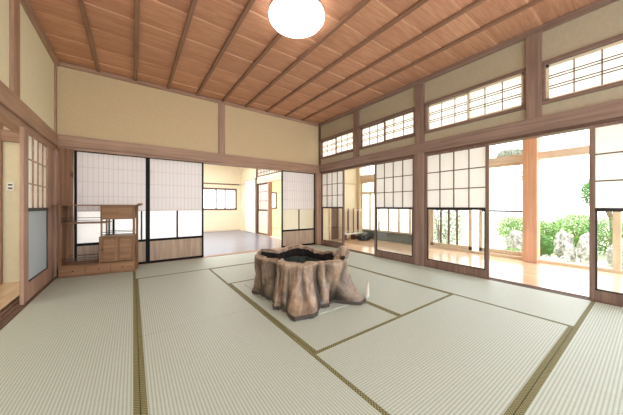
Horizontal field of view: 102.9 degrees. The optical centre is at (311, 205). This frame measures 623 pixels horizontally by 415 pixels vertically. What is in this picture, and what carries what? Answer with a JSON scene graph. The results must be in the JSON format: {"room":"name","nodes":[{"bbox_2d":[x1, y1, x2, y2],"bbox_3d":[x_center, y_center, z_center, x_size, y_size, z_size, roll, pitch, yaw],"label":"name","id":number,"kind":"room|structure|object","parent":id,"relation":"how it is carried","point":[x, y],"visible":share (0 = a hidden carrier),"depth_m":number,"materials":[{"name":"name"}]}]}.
{"room":"traditional dwelling","nodes":[
{"label":"traditional dwelling","id":0,"kind":"room"},
{"bbox_2d":[0,281,19,309],"bbox_3d":[-2.096,1.032,0.063,1.270,0.057,7.350,0,0,-36],"label":"floor","id":1,"kind":"structure","parent":0,"point":[10,291],"depth_m":2.88,"materials":[{"name":"brown wood"}]},
{"bbox_2d":[3,126,19,282],"bbox_3d":[-4.326,-0.275,3.078,1.370,2.650,0.150,0,0,-36],"label":"wall","id":2,"kind":"structure","parent":0,"point":[11,150],"depth_m":3.26,"materials":[{"name":"beige paint"}]},
{"bbox_2d":[0,124,2,283],"bbox_3d":[-4.013,-0.250,3.174,0.070,2.500,0.060,0,0,-36],"label":"trim","id":3,"kind":"structure","parent":2,"relation":"attached to","point":[1,126],"depth_m":3.19,"materials":[{"name":"brown wood"}]},
{"bbox_2d":[1,129,19,142],"bbox_3d":[-3.862,-0.915,3.289,0.370,0.150,0.050,0,0,-36],"label":"trim","id":4,"kind":"structure","parent":2,"relation":"attached to","point":[6,135],"depth_m":3.22,"materials":[{"name":"brown wood"}]},
{"bbox_2d":[7,182,13,190],"bbox_3d":[-3.942,-0.255,3.250,0.065,0.110,0.020,0,0,-36],"label":"light switch","id":5,"kind":"object","parent":2,"relation":"attached to","point":[10,185],"visible":1,"depth_m":3.25,"materials":[{"name":"white plastic"}]},
{"bbox_2d":[0,276,57,330],"bbox_3d":[-1.563,1.021,0.551,0.165,0.058,7.520,0,0,-36],"label":"trim","id":6,"kind":"structure","parent":2,"relation":"attached to","point":[12,309],"depth_m":2.40,"materials":[{"name":"brown wood"}]},
{"bbox_2d":[49,146,53,280],"bbox_3d":[-3.584,0.100,3.330,0.130,1.800,0.268,0,0,-36],"label":"trim","id":7,"kind":"structure","parent":2,"relation":"attached to","point":[51,150],"depth_m":3.38,"materials":[{"name":"brown wood"}]},
{"bbox_2d":[54,149,59,276],"bbox_3d":[-3.711,0.100,3.533,0.160,1.800,0.210,0,0,-36],"label":"trim","id":8,"kind":"structure","parent":2,"relation":"attached to","point":[56,152],"depth_m":3.49,"materials":[{"name":"brown wood"}]},
{"bbox_2d":[0,0,53,130],"bbox_3d":[-1.612,-1.540,0.546,0.120,1.280,7.570,0,0,-36],"label":"wall","id":9,"kind":"structure","parent":0,"point":[36,65],"depth_m":2.80,"materials":[{"name":"beige paint"}]},
{"bbox_2d":[9,0,19,97],"bbox_3d":[-2.841,-1.555,2.366,0.050,1.030,0.160,0,0,-36],"label":"trim","id":10,"kind":"structure","parent":9,"relation":"attached to","point":[14,5],"depth_m":2.32,"materials":[{"name":"brown wood"}]},
{"bbox_2d":[0,80,57,148],"bbox_3d":[-1.541,-0.955,0.567,0.060,0.180,7.520,0,0,-36],"label":"trim","id":11,"kind":"structure","parent":9,"relation":"attached to","point":[9,100],"depth_m":2.53,"materials":[{"name":"brown wood"}]},
{"bbox_2d":[20,127,48,304],"bbox_3d":[-3.188,0.099,2.877,0.033,1.798,0.925,0,0,-36],"label":"door","id":12,"kind":"structure","parent":9,"relation":"in","point":[34,152],"depth_m":2.76,"materials":[{"name":"brown wood"}]},
{"bbox_2d":[20,0,59,66],"bbox_3d":[-1.556,-2.103,0.587,0.080,0.075,7.570,0,0,-36],"label":"trim","id":13,"kind":"structure","parent":9,"relation":"attached to","point":[26,5],"depth_m":2.91,"materials":[{"name":"brown wood"}]},
{"bbox_2d":[54,64,56,132],"bbox_3d":[-3.756,-1.560,3.629,0.040,1.020,0.059,0,0,-36],"label":"trim","id":14,"kind":"structure","parent":9,"relation":"attached to","point":[55,65],"depth_m":3.61,"materials":[{"name":"brown wood"}]},
{"bbox_2d":[135,275,140,414],"bbox_3d":[-0.920,1.180,4.019,9.600,0.240,13.600,0,0,-36],"label":"floor","id":15,"kind":"structure","parent":0,"point":[135,275],"depth_m":1.72,"materials":[{"name":"fabric"}]},
{"bbox_2d":[0,299,139,414],"bbox_3d":[-1.708,1.024,1.660,0.892,0.052,1.847,0,0,-36],"label":"mat","id":16,"kind":"object","parent":15,"relation":"on","point":[84,361],"visible":1,"depth_m":1.58,"materials":[{"name":"fabric"}]},
{"bbox_2d":[11,271,135,320],"bbox_3d":[-2.788,1.024,3.162,0.892,0.052,1.847,0,0,-36],"label":"mat","id":17,"kind":"object","parent":15,"relation":"on","point":[80,292],"visible":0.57,"depth_m":2.84,"materials":[{"name":"fabric"}]},
{"bbox_2d":[51,203,142,277],"bbox_3d":[-3.170,0.476,3.744,0.997,1.043,0.325,0,0,-27],"label":"stand","id":18,"kind":"object","parent":17,"relation":"on","point":[118,253],"visible":1,"depth_m":3.67,"materials":[{"name":"brown wood"}]},
{"bbox_2d":[135,253,254,278],"bbox_3d":[-1.893,1.024,4.348,1.942,0.052,0.967,0,0,-36],"label":"mat","id":19,"kind":"object","parent":15,"relation":"on","point":[181,266],"visible":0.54,"depth_m":4.17,"materials":[{"name":"fabric"}]},
{"bbox_2d":[136,269,256,336],"bbox_3d":[-1.468,1.024,2.923,0.967,0.052,1.837,0,0,-36],"label":"mat","id":20,"kind":"object","parent":15,"relation":"on","point":[165,302],"visible":0.9,"depth_m":2.66,"materials":[{"name":"wicker"}]},
{"bbox_2d":[211,263,255,283],"bbox_3d":[-0.545,1.024,4.135,1.942,0.052,0.947,0,0,-36],"label":"mat","id":21,"kind":"object","parent":15,"relation":"on","point":[243,272],"visible":0.26,"depth_m":3.73,"materials":[{"name":"wicker"}]},
{"bbox_2d":[138,307,389,414],"bbox_3d":[-0.388,1.024,1.421,0.967,0.052,1.857,0,0,-36],"label":"mat","id":22,"kind":"object","parent":15,"relation":"on","point":[244,362],"visible":1,"depth_m":1.48,"materials":[{"name":"wicker"}]},
{"bbox_2d":[248,245,337,255],"bbox_3d":[-0.312,1.024,5.485,1.947,0.052,0.967,0,0,-36],"label":"mat","id":23,"kind":"object","parent":15,"relation":"on","point":[317,247],"visible":0.14,"depth_m":5.85,"materials":[{"name":"wicker"}]},
{"bbox_2d":[230,280,398,352],"bbox_3d":[-0.127,1.024,2.724,0.972,0.052,1.827,0,0,-36],"label":"mat","id":24,"kind":"object","parent":15,"relation":"on","point":[328,328],"visible":0.52,"depth_m":2.15,"materials":[{"name":"wicker"}]},
{"bbox_2d":[244,282,347,314],"bbox_3d":[-0.190,0.996,2.875,0.750,0.004,1.260,0,0,-36],"label":"mat","id":25,"kind":"object","parent":24,"relation":"on","point":[333,306],"visible":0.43,"depth_m":2.48,"materials":[{"name":"beige fabric"}]},
{"bbox_2d":[252,244,368,320],"bbox_3d":[-0.042,0.720,2.837,1.065,0.548,1.188,0,0,-36],"label":"hearth","id":26,"kind":"object","parent":25,"relation":"on","point":[299,280],"visible":1,"depth_m":2.49,"materials":[{"name":"brown wood"}]},
{"bbox_2d":[347,251,420,274],"bbox_3d":[0.903,1.024,4.628,0.977,0.052,1.837,0,0,-36],"label":"mat","id":27,"kind":"object","parent":15,"relation":"on","point":[375,264],"visible":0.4,"depth_m":4.25,"materials":[{"name":"wicker"}]},
{"bbox_2d":[348,265,450,315],"bbox_3d":[0.663,1.024,3.291,0.967,0.052,1.827,0,0,-36],"label":"mat","id":28,"kind":"object","parent":15,"relation":"on","point":[399,297],"visible":0.43,"depth_m":2.87,"materials":[{"name":"wicker"}]},
{"bbox_2d":[314,294,572,414],"bbox_3d":[1.085,1.024,1.870,1.942,0.052,0.967,0,0,-36],"label":"mat","id":29,"kind":"object","parent":15,"relation":"on","point":[451,354],"visible":0.89,"depth_m":1.64,"materials":[{"name":"wicker"}]},
{"bbox_2d":[319,244,622,306],"bbox_3d":[2.447,1.022,3.435,0.135,0.056,7.520,0,0,-36],"label":"trim","id":30,"kind":"structure","parent":15,"relation":"on","point":[491,278],"depth_m":3.11,"materials":[{"name":"brown wood"}]},
{"bbox_2d":[385,266,590,327],"bbox_3d":[1.997,1.024,3.106,0.977,0.052,1.907,0,0,-36],"label":"mat","id":31,"kind":"object","parent":15,"relation":"on","point":[557,308],"visible":0.79,"depth_m":2.81,"materials":[{"name":"wicker"}]},
{"bbox_2d":[514,369,622,414],"bbox_3d":[0.922,1.024,0.559,1.947,0.052,0.967,0,0,-36],"label":"mat","id":32,"kind":"object","parent":15,"relation":"on","point":[552,393],"visible":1,"depth_m":1.28,"materials":[{"name":"wicker"}]},
{"bbox_2d":[546,301,622,399],"bbox_3d":[2.475,1.024,1.675,1.872,0.052,0.967,0,0,-36],"label":"mat","id":33,"kind":"object","parent":15,"relation":"on","point":[591,355],"visible":0.95,"depth_m":1.69,"materials":[{"name":"wicker"}]},
{"bbox_2d":[57,66,318,164],"bbox_3d":[-1.816,-1.540,5.136,5.110,1.280,0.120,0,0,-36],"label":"wall","id":34,"kind":"structure","parent":0,"point":[89,105],"depth_m":4.49,"materials":[{"name":"paint"}]},
{"bbox_2d":[56,147,73,264],"bbox_3d":[-3.744,0.070,3.737,0.245,1.860,0.160,0,0,-36],"label":"trim","id":35,"kind":"structure","parent":34,"relation":"attached to","point":[66,155],"depth_m":3.70,"materials":[{"name":"brown wood"}]},
{"bbox_2d":[74,150,147,263],"bbox_3d":[-3.234,0.069,4.055,0.935,1.858,0.030,0,0,-36],"label":"door","id":36,"kind":"structure","parent":34,"relation":"in","point":[99,178],"depth_m":3.98,"materials":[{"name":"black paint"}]},
{"bbox_2d":[148,157,203,262],"bbox_3d":[-2.485,0.069,4.593,0.910,1.858,0.030,0,0,-36],"label":"door","id":37,"kind":"structure","parent":34,"relation":"in","point":[175,187],"depth_m":4.56,"materials":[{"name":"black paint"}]},
{"bbox_2d":[57,134,318,173],"bbox_3d":[-1.784,-0.970,5.067,4.880,0.170,0.070,0,0,-36],"label":"trim","id":38,"kind":"structure","parent":34,"relation":"attached to","point":[63,140],"depth_m":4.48,"materials":[{"name":"brown wood"}]},
{"bbox_2d":[59,61,318,126],"bbox_3d":[-1.756,-2.107,5.096,4.960,0.065,0.055,0,0,-36],"label":"trim","id":39,"kind":"structure","parent":34,"relation":"attached to","point":[62,64],"depth_m":4.50,"materials":[{"name":"brown wood"}]},
{"bbox_2d":[218,103,224,153],"bbox_3d":[-1.838,-1.567,5.064,0.130,1.025,0.072,0,0,-36],"label":"trim","id":40,"kind":"structure","parent":34,"relation":"attached to","point":[221,107],"depth_m":5.03,"materials":[{"name":"brown wood"}]},
{"bbox_2d":[281,171,314,247],"bbox_3d":[-0.318,0.069,6.214,0.980,1.858,0.030,0,0,-36],"label":"door","id":41,"kind":"structure","parent":34,"relation":"in","point":[297,188],"depth_m":6.19,"materials":[{"name":"black paint"}]},
{"bbox_2d":[315,172,320,243],"bbox_3d":[0.173,0.055,6.542,0.200,1.890,0.180,0,0,-36],"label":"trim","id":42,"kind":"structure","parent":34,"relation":"attached to","point":[318,174],"depth_m":6.44,"materials":[{"name":"brown wood"}]},
{"bbox_2d":[319,126,320,164],"bbox_3d":[0.225,-1.570,6.499,0.065,1.020,0.050,0,0,-36],"label":"trim","id":43,"kind":"structure","parent":34,"relation":"attached to","point":[319,126],"depth_m":6.47,"materials":[{"name":"brown wood"}]},
{"bbox_2d":[138,244,318,264],"bbox_3d":[-1.753,1.022,5.169,4.930,0.056,0.200,0,0,-36],"label":"trim","id":44,"kind":"structure","parent":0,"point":[312,244],"depth_m":5.12,"materials":[{"name":"brown wood"}]},
{"bbox_2d":[204,164,280,230],"bbox_3d":[-3.810,-0.425,9.836,7.300,2.950,0.120,0,0,-36],"label":"wall","id":45,"kind":"structure","parent":0,"point":[213,219],"depth_m":10.05,"materials":[{"name":"beige paint"}]},
{"bbox_2d":[204,188,236,209],"bbox_3d":[-3.905,-0.280,9.737,1.930,0.860,0.130,0,0,-36],"label":"window","id":46,"kind":"structure","parent":45,"relation":"in","point":[215,189],"depth_m":9.96,"materials":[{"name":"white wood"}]},
{"bbox_2d":[204,229,238,231],"bbox_3d":[-4.838,0.975,9.013,4.530,0.050,0.015,0,0,-36],"label":"trim","id":47,"kind":"structure","parent":45,"relation":"attached to","point":[228,229],"depth_m":9.88,"materials":[{"name":"brown wood"}]},
{"bbox_2d":[272,192,276,208],"bbox_3d":[-1.868,-0.250,11.203,0.650,0.760,0.130,0,0,-36],"label":"window","id":48,"kind":"structure","parent":45,"relation":"in","point":[275,193],"depth_m":11.33,"materials":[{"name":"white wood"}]},
{"bbox_2d":[204,228,280,255],"bbox_3d":[-2.377,1.032,7.818,7.130,0.057,4.830,0,0,-36],"label":"floor","id":49,"kind":"structure","parent":0,"point":[217,242],"depth_m":7.02,"materials":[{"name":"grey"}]},
{"bbox_2d":[241,167,280,238],"bbox_3d":[-1.520,-0.425,8.441,0.090,2.950,4.820,0,0,-36],"label":"wall partition","id":50,"kind":"structure","parent":0,"point":[246,173],"depth_m":10.01,"materials":[{"name":"beige paint"}]},
{"bbox_2d":[245,178,255,233],"bbox_3d":[-2.333,-0.010,9.451,0.050,2.020,1.030,0,0,-36],"label":"door","id":51,"kind":"structure","parent":50,"relation":"in","point":[250,184],"depth_m":9.38,"materials":[{"name":"white paper"}]},
{"bbox_2d":[256,169,257,233],"bbox_3d":[-1.946,-0.450,9.034,0.130,2.900,0.100,0,0,-36],"label":"trim","id":52,"kind":"structure","parent":50,"relation":"attached to","point":[256,169],"depth_m":8.98,"materials":[{"name":"brown wood"}]},
{"bbox_2d":[258,182,266,235],"bbox_3d":[-1.676,0.100,8.637,0.035,1.800,0.860,0,0,-36],"label":"door","id":53,"kind":"structure","parent":50,"relation":"in","point":[262,187],"depth_m":8.67,"materials":[{"name":"brown wood"}]},
{"bbox_2d":[256,175,280,183],"bbox_3d":[-1.047,-0.873,7.784,0.130,0.145,3.140,0,0,-36],"label":"trim","id":54,"kind":"structure","parent":50,"relation":"attached to","point":[274,178],"depth_m":8.13,"materials":[{"name":"brown wood"}]},
{"bbox_2d":[257,169,280,176],"bbox_3d":[-1.135,-1.235,7.819,0.012,0.390,2.820,0,0,-36],"label":"window","id":55,"kind":"structure","parent":50,"relation":"in","point":[260,172],"depth_m":8.46,"materials":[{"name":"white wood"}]},
{"bbox_2d":[267,182,271,235],"bbox_3d":[-1.385,0.100,8.254,0.130,1.800,0.100,0,0,-36],"label":"trim","id":56,"kind":"structure","parent":50,"relation":"attached to","point":[269,184],"depth_m":8.21,"materials":[{"name":"brown wood"}]},
{"bbox_2d":[29,0,596,123],"bbox_3d":[0.420,-2.160,2.070,5.160,0.040,7.670,0,0,-36],"label":"ceiling","id":57,"kind":"structure","parent":0,"point":[111,22],"depth_m":3.25,"materials":[{"name":"brown wood"}]},
{"bbox_2d":[77,0,99,71],"bbox_3d":[-1.160,-2.127,0.859,0.046,0.035,7.550,0,0,-36],"label":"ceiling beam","id":58,"kind":"structure","parent":57,"relation":"attached to","point":[80,2],"depth_m":3.02,"materials":[{"name":"brown wood"}]},
{"bbox_2d":[134,0,139,80],"bbox_3d":[-0.773,-2.127,1.138,0.046,0.035,7.550,0,0,-36],"label":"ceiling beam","id":59,"kind":"structure","parent":57,"relation":"attached to","point":[137,2],"depth_m":3.07,"materials":[{"name":"brown wood"}]},
{"bbox_2d":[167,0,197,88],"bbox_3d":[-0.382,-2.127,1.419,0.046,0.035,7.550,0,0,-36],"label":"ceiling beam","id":60,"kind":"structure","parent":57,"relation":"attached to","point":[192,7],"depth_m":3.13,"materials":[{"name":"brown wood"}]},
{"bbox_2d":[196,0,254,95],"bbox_3d":[0.009,-2.127,1.700,0.046,0.035,7.550,0,0,-36],"label":"trim","id":61,"kind":"structure","parent":57,"relation":"attached to","point":[250,3],"depth_m":3.18,"materials":[{"name":"brown wood"}]},
{"bbox_2d":[222,32,282,101],"bbox_3d":[0.399,-2.127,1.981,0.046,0.035,7.550,0,0,-36],"label":"trim","id":62,"kind":"structure","parent":57,"relation":"attached to","point":[278,36],"depth_m":3.67,"materials":[{"name":"brown wood"}]},
{"bbox_2d":[269,0,323,37],"bbox_3d":[-0.163,-2.085,2.753,0.610,0.130,0.610,0,0,-36],"label":"ceiling light","id":63,"kind":"object","parent":57,"relation":"attached to","point":[290,18],"visible":1,"depth_m":2.67,"materials":[{"name":"white plastic"}]},
{"bbox_2d":[245,0,370,107],"bbox_3d":[0.790,-2.127,2.262,0.046,0.035,7.550,0,0,-36],"label":"trim","id":64,"kind":"structure","parent":57,"relation":"attached to","point":[362,3],"depth_m":3.25,"materials":[{"name":"brown wood"}]},
{"bbox_2d":[266,0,428,112],"bbox_3d":[1.181,-2.127,2.543,0.046,0.035,7.550,0,0,-36],"label":"trim","id":65,"kind":"structure","parent":57,"relation":"attached to","point":[419,3],"depth_m":3.28,"materials":[{"name":"brown wood"}]},
{"bbox_2d":[284,0,485,116],"bbox_3d":[1.572,-2.127,2.825,0.046,0.035,7.550,0,0,-36],"label":"trim","id":66,"kind":"structure","parent":57,"relation":"attached to","point":[472,5],"depth_m":3.31,"materials":[{"name":"brown wood"}]},
{"bbox_2d":[301,0,543,120],"bbox_3d":[1.963,-2.127,3.106,0.046,0.035,7.550,0,0,-36],"label":"trim","id":67,"kind":"structure","parent":57,"relation":"attached to","point":[534,2],"depth_m":3.33,"materials":[{"name":"brown wood"}]},
{"bbox_2d":[323,167,366,239],"bbox_3d":[0.889,-0.425,7.636,2.240,2.950,0.120,0,0,-36],"label":"wall","id":68,"kind":"structure","parent":0,"point":[350,175],"depth_m":7.75,"materials":[{"name":"beige paint"}]},
{"bbox_2d":[329,208,339,239],"bbox_3d":[0.687,0.090,7.386,0.400,1.820,0.050,0,0,-36],"label":"door","id":69,"kind":"structure","parent":68,"relation":"in","point":[334,213],"depth_m":7.37,"materials":[{"name":"brown wood"}]},
{"bbox_2d":[357,168,361,231],"bbox_3d":[1.535,-0.210,7.953,0.120,2.420,0.120,0,0,-36],"label":"trim","id":70,"kind":"structure","parent":68,"relation":"attached to","point":[359,170],"depth_m":7.90,"materials":[{"name":"brown wood"}]},
{"bbox_2d":[360,145,588,179],"bbox_3d":[3.967,-0.900,4.640,0.120,0.130,8.100,0,0,-36],"label":"trim","id":71,"kind":"structure","parent":68,"relation":"attached to","point":[581,150],"depth_m":4.34,"materials":[{"name":"brown wood"}]},
{"bbox_2d":[361,230,411,244],"bbox_3d":[2.210,0.885,7.083,0.140,0.270,2.080,0,0,-36],"label":"wall","id":72,"kind":"structure","parent":0,"point":[383,236],"depth_m":6.90,"materials":[{"name":"grey stone"}]},
{"bbox_2d":[361,178,411,234],"bbox_3d":[2.210,-0.045,7.083,0.080,1.590,2.090,0,0,-36],"label":"window","id":73,"kind":"structure","parent":72,"relation":"in","point":[399,221],"depth_m":7.24,"materials":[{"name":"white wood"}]},
{"bbox_2d":[429,210,430,244],"bbox_3d":[2.884,-0.150,6.164,0.100,2.300,0.200,0,0,-36],"label":"trim","id":74,"kind":"structure","parent":72,"relation":"attached to","point":[429,210],"depth_m":6.06,"materials":[{"name":"brown wood"}]},
{"bbox_2d":[431,210,471,249],"bbox_3d":[3.187,0.055,5.704,0.035,1.790,0.900,0,0,-36],"label":"window","id":75,"kind":"structure","parent":72,"relation":"in","point":[448,244],"depth_m":5.71,"materials":[{"name":"brown wood"}]},
{"bbox_2d":[429,245,622,273],"bbox_3d":[4.572,0.985,3.781,0.120,0.070,6.000,0,0,-36],"label":"trim","id":76,"kind":"structure","parent":72,"relation":"attached to","point":[576,265],"depth_m":4.34,"materials":[{"name":"brown wood"}]},
{"bbox_2d":[613,212,620,269],"bbox_3d":[4.618,-0.150,3.753,0.080,2.300,0.080,0,0,-36],"label":"trim","id":77,"kind":"structure","parent":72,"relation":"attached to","point":[616,215],"depth_m":3.72,"materials":[{"name":"brown wood"}]},
{"bbox_2d":[321,0,622,164],"bbox_3d":[2.463,-1.540,3.478,0.100,1.280,7.570,0,0,-36],"label":"wall","id":78,"kind":"structure","parent":0,"point":[605,22],"depth_m":3.30,"materials":[{"name":"paint"}]},
{"bbox_2d":[321,170,344,247],"bbox_3d":[0.512,0.069,6.145,0.033,1.858,0.860,0,0,-36],"label":"door","id":79,"kind":"structure","parent":78,"relation":"in","point":[332,183],"depth_m":6.11,"materials":[{"name":"paper"}]},
{"bbox_2d":[320,128,352,159],"bbox_3d":[0.619,-1.465,6.016,0.130,0.510,1.235,0,0,-36],"label":"window","id":80,"kind":"structure","parent":78,"relation":"in","point":[341,143],"depth_m":5.97,"materials":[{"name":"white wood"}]},
{"bbox_2d":[353,110,358,157],"bbox_3d":[0.997,-1.570,5.438,0.090,1.020,0.145,0,0,-36],"label":"trim","id":81,"kind":"structure","parent":78,"relation":"attached to","point":[355,113],"depth_m":5.41,"materials":[{"name":"brown wood"}]},
{"bbox_2d":[358,107,414,149],"bbox_3d":[1.452,-1.465,4.857,0.130,0.510,1.330,0,0,-36],"label":"window","id":82,"kind":"structure","parent":78,"relation":"in","point":[400,125],"depth_m":4.76,"materials":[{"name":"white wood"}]},
{"bbox_2d":[374,157,413,262],"bbox_3d":[1.534,0.069,4.654,0.033,1.858,0.885,0,0,-36],"label":"door","id":83,"kind":"structure","parent":78,"relation":"in","point":[394,179],"depth_m":4.64,"materials":[{"name":"paper"}]},
{"bbox_2d":[414,152,424,265],"bbox_3d":[1.868,0.052,4.236,0.140,1.895,0.165,0,0,-36],"label":"trim","id":84,"kind":"structure","parent":78,"relation":"attached to","point":[419,158],"depth_m":4.18,"materials":[{"name":"brown wood"}]},
{"bbox_2d":[415,82,424,143],"bbox_3d":[1.861,-1.570,4.237,0.090,1.020,0.155,0,0,-36],"label":"trim","id":85,"kind":"structure","parent":78,"relation":"attached to","point":[419,88],"depth_m":4.21,"materials":[{"name":"brown wood"}]},
{"bbox_2d":[425,143,489,278],"bbox_3d":[2.166,0.069,3.776,0.033,1.858,0.922,0,0,-36],"label":"door","id":86,"kind":"structure","parent":78,"relation":"in","point":[456,179],"depth_m":3.70,"materials":[{"name":"paper"}]},
{"bbox_2d":[319,0,618,125],"bbox_3d":[2.410,-2.107,3.440,0.090,0.065,7.570,0,0,-36],"label":"trim","id":87,"kind":"structure","parent":78,"relation":"attached to","point":[598,4],"depth_m":3.33,"materials":[{"name":"brown wood"}]},
{"bbox_2d":[319,98,622,172],"bbox_3d":[2.425,-0.978,3.419,0.070,0.175,7.520,0,0,-36],"label":"trim","id":88,"kind":"structure","parent":78,"relation":"attached to","point":[611,109],"depth_m":3.24,"materials":[{"name":"brown wood"}]},
{"bbox_2d":[424,67,525,133],"bbox_3d":[2.322,-1.465,3.647,0.130,0.510,1.320,0,0,-36],"label":"window","id":89,"kind":"structure","parent":78,"relation":"in","point":[504,94],"depth_m":3.52,"materials":[{"name":"white paper"}]},
{"bbox_2d":[526,32,541,119],"bbox_3d":[2.726,-1.570,3.035,0.090,1.020,0.145,0,0,-36],"label":"trim","id":90,"kind":"structure","parent":78,"relation":"attached to","point":[534,42],"depth_m":3.00,"materials":[{"name":"brown wood"}]},
{"bbox_2d":[542,33,622,104],"bbox_3d":[3.187,-1.465,2.446,0.130,0.510,1.350,0,0,-36],"label":"window","id":91,"kind":"structure","parent":78,"relation":"in","point":[598,66],"depth_m":2.72,"materials":[{"name":"brown wood"}]},
{"bbox_2d":[589,120,622,305],"bbox_3d":[3.241,0.069,2.282,0.033,1.858,0.920,0,0,-36],"label":"door","id":92,"kind":"structure","parent":78,"relation":"in","point":[605,139],"depth_m":2.58,"materials":[{"name":"paper"}]},
{"bbox_2d":[329,238,622,296],"bbox_3d":[3.145,1.032,4.122,1.800,0.057,8.220,0,0,-36],"label":"floor","id":93,"kind":"structure","parent":0,"point":[573,280],"depth_m":3.86,"materials":[{"name":"beige wood"}]},
{"bbox_2d":[341,209,362,239],"bbox_3d":[1.268,0.540,7.502,0.820,0.920,0.200,0,0,-36],"label":"chair","id":94,"kind":"object","parent":93,"relation":"on","point":[349,213],"depth_m":7.50,"materials":[{"name":"brown wood"}]},
{"bbox_2d":[356,232,371,240],"bbox_3d":[1.563,0.895,7.354,0.506,0.240,0.312,0,0,-36],"label":"stone","id":95,"kind":"object","parent":93,"relation":"on","point":[365,236],"visible":0.98,"depth_m":7.24,"materials":[{"name":"grey stone"}]},
{"bbox_2d":[523,138,539,262],"bbox_3d":[3.962,-0.185,4.476,0.200,2.370,0.200,0,0,-36],"label":"pillar","id":96,"kind":"structure","parent":93,"relation":"on","point":[531,147],"depth_m":4.41,"materials":[{"name":"brown wood"}]},
{"bbox_2d":[479,162,522,256],"bbox_3d":[3.793,0.055,4.946,0.035,1.790,0.800,0,0,-36],"label":"window","id":97,"kind":"structure","parent":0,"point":[481,248],"depth_m":4.99,"materials":[{"name":"brown wood"}]},
{"label":"outside","id":98,"kind":"structure","parent":0,"visible":0},
{"bbox_2d":[434,212,622,267],"bbox_3d":[26.810,1.450,19.284,53.950,0.100,60.000,0,0,-36],"label":"ground","id":99,"kind":"structure","parent":98,"point":[496,242],"depth_m":14.82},
{"bbox_2d":[434,210,466,243],"bbox_3d":[4.087,0.493,8.003,1.136,2.128,1.632,0,0,-36],"label":"hedge","id":100,"kind":"object","parent":99,"relation":"on","point":[437,215],"visible":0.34,"depth_m":7.63,"materials":[{"name":"green plant"}]},
{"bbox_2d":[493,214,522,239],"bbox_3d":[7.840,0.859,9.660,1.569,1.144,1.201,0,0,-36],"label":"shrub","id":101,"kind":"object","parent":99,"relation":"on","point":[512,224],"visible":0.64,"depth_m":9.59,"materials":[{"name":"green plant"}]},
{"bbox_2d":[495,147,522,181],"bbox_3d":[9.742,-0.701,12.121,1.363,4.246,1.481,0,0,21],"label":"pine tree","id":102,"kind":"object","parent":99,"relation":"on","point":[504,152],"visible":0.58,"depth_m":11.76,"materials":[{"name":"green plant"}]},
{"bbox_2d":[506,230,522,250],"bbox_3d":[6.330,1.075,7.686,0.527,0.643,0.462,0,0,-36],"label":"rock","id":103,"kind":"object","parent":99,"relation":"on","point":[514,239],"visible":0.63,"depth_m":7.56,"materials":[{"name":"grey stone"}]},
{"bbox_2d":[540,233,555,256],"bbox_3d":[5.987,1.063,6.403,0.477,0.723,0.472,0,0,-36],"label":"round bush","id":104,"kind":"object","parent":99,"relation":"on","point":[544,240],"visible":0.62,"depth_m":6.29,"materials":[{"name":"green plant"}]},
{"bbox_2d":[540,218,565,248],"bbox_3d":[7.625,0.929,8.099,1.203,1.068,1.096,0,0,-36],"label":"shrub","id":105,"kind":"object","parent":99,"relation":"on","point":[552,232],"visible":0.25,"depth_m":7.80,"materials":[{"name":"green plant"}]},
{"bbox_2d":[555,256,570,262],"bbox_3d":[5.550,1.284,5.477,0.390,0.377,0.298,0,0,-36],"label":"rock","id":106,"kind":"object","parent":99,"relation":"on","point":[562,258],"visible":0.22,"depth_m":5.44,"materials":[{"name":"grey stone"}]},
{"bbox_2d":[553,228,573,254],"bbox_3d":[7.213,1.059,7.118,0.645,0.863,0.408,0,0,-36],"label":"rock","id":107,"kind":"object","parent":99,"relation":"on","point":[561,236],"visible":0.49,"depth_m":7.03,"materials":[{"name":"grey stone"}]},
{"bbox_2d":[556,240,575,262],"bbox_3d":[6.325,1.132,6.165,0.452,0.570,0.334,0,0,-36],"label":"rock","id":108,"kind":"object","parent":99,"relation":"on","point":[566,249],"visible":0.71,"depth_m":6.06,"materials":[{"name":"grey stone"}]},
{"bbox_2d":[553,212,604,246],"bbox_3d":[9.141,0.841,8.546,1.403,1.323,1.403,0,0,-3],"label":"shrub","id":109,"kind":"object","parent":99,"relation":"on","point":[583,217],"visible":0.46,"depth_m":8.38,"materials":[{"name":"green plant"}]},
{"bbox_2d":[577,243,588,262],"bbox_3d":[6.546,1.123,5.887,0.409,0.483,0.329,0,0,-36],"label":"rock","id":110,"kind":"object","parent":99,"relation":"on","point":[583,254],"visible":0.54,"depth_m":5.84,"materials":[{"name":"grey stone"}]},
{"bbox_2d":[577,232,598,252],"bbox_3d":[7.496,1.077,6.740,0.619,0.767,0.406,0,0,-36],"label":"rock","id":111,"kind":"object","parent":99,"relation":"on","point":[584,239],"visible":0.3,"depth_m":6.68,"materials":[{"name":"grey stone"}]},
{"bbox_2d":[579,179,612,239],"bbox_3d":[11.102,0.114,9.585,1.224,2.618,1.177,0,0,-1],"label":"leafy tree","id":112,"kind":"object","parent":99,"relation":"on","point":[585,187],"visible":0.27,"depth_m":9.62,"materials":[{"name":"green plant"}]},
{"bbox_2d":[579,217,622,255],"bbox_3d":[8.474,0.870,6.961,1.270,1.138,1.306,0,0,-36],"label":"shrub","id":113,"kind":"object","parent":99,"relation":"on","point":[601,224],"visible":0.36,"depth_m":6.91,"materials":[{"name":"green plant"}]},
{"bbox_2d":[606,239,622,263],"bbox_3d":[7.203,1.073,5.721,0.709,0.633,0.545,0,0,-36],"label":"rock","id":114,"kind":"object","parent":99,"relation":"on","point":[609,254],"visible":0.51,"depth_m":5.73,"materials":[{"name":"grey stone"}]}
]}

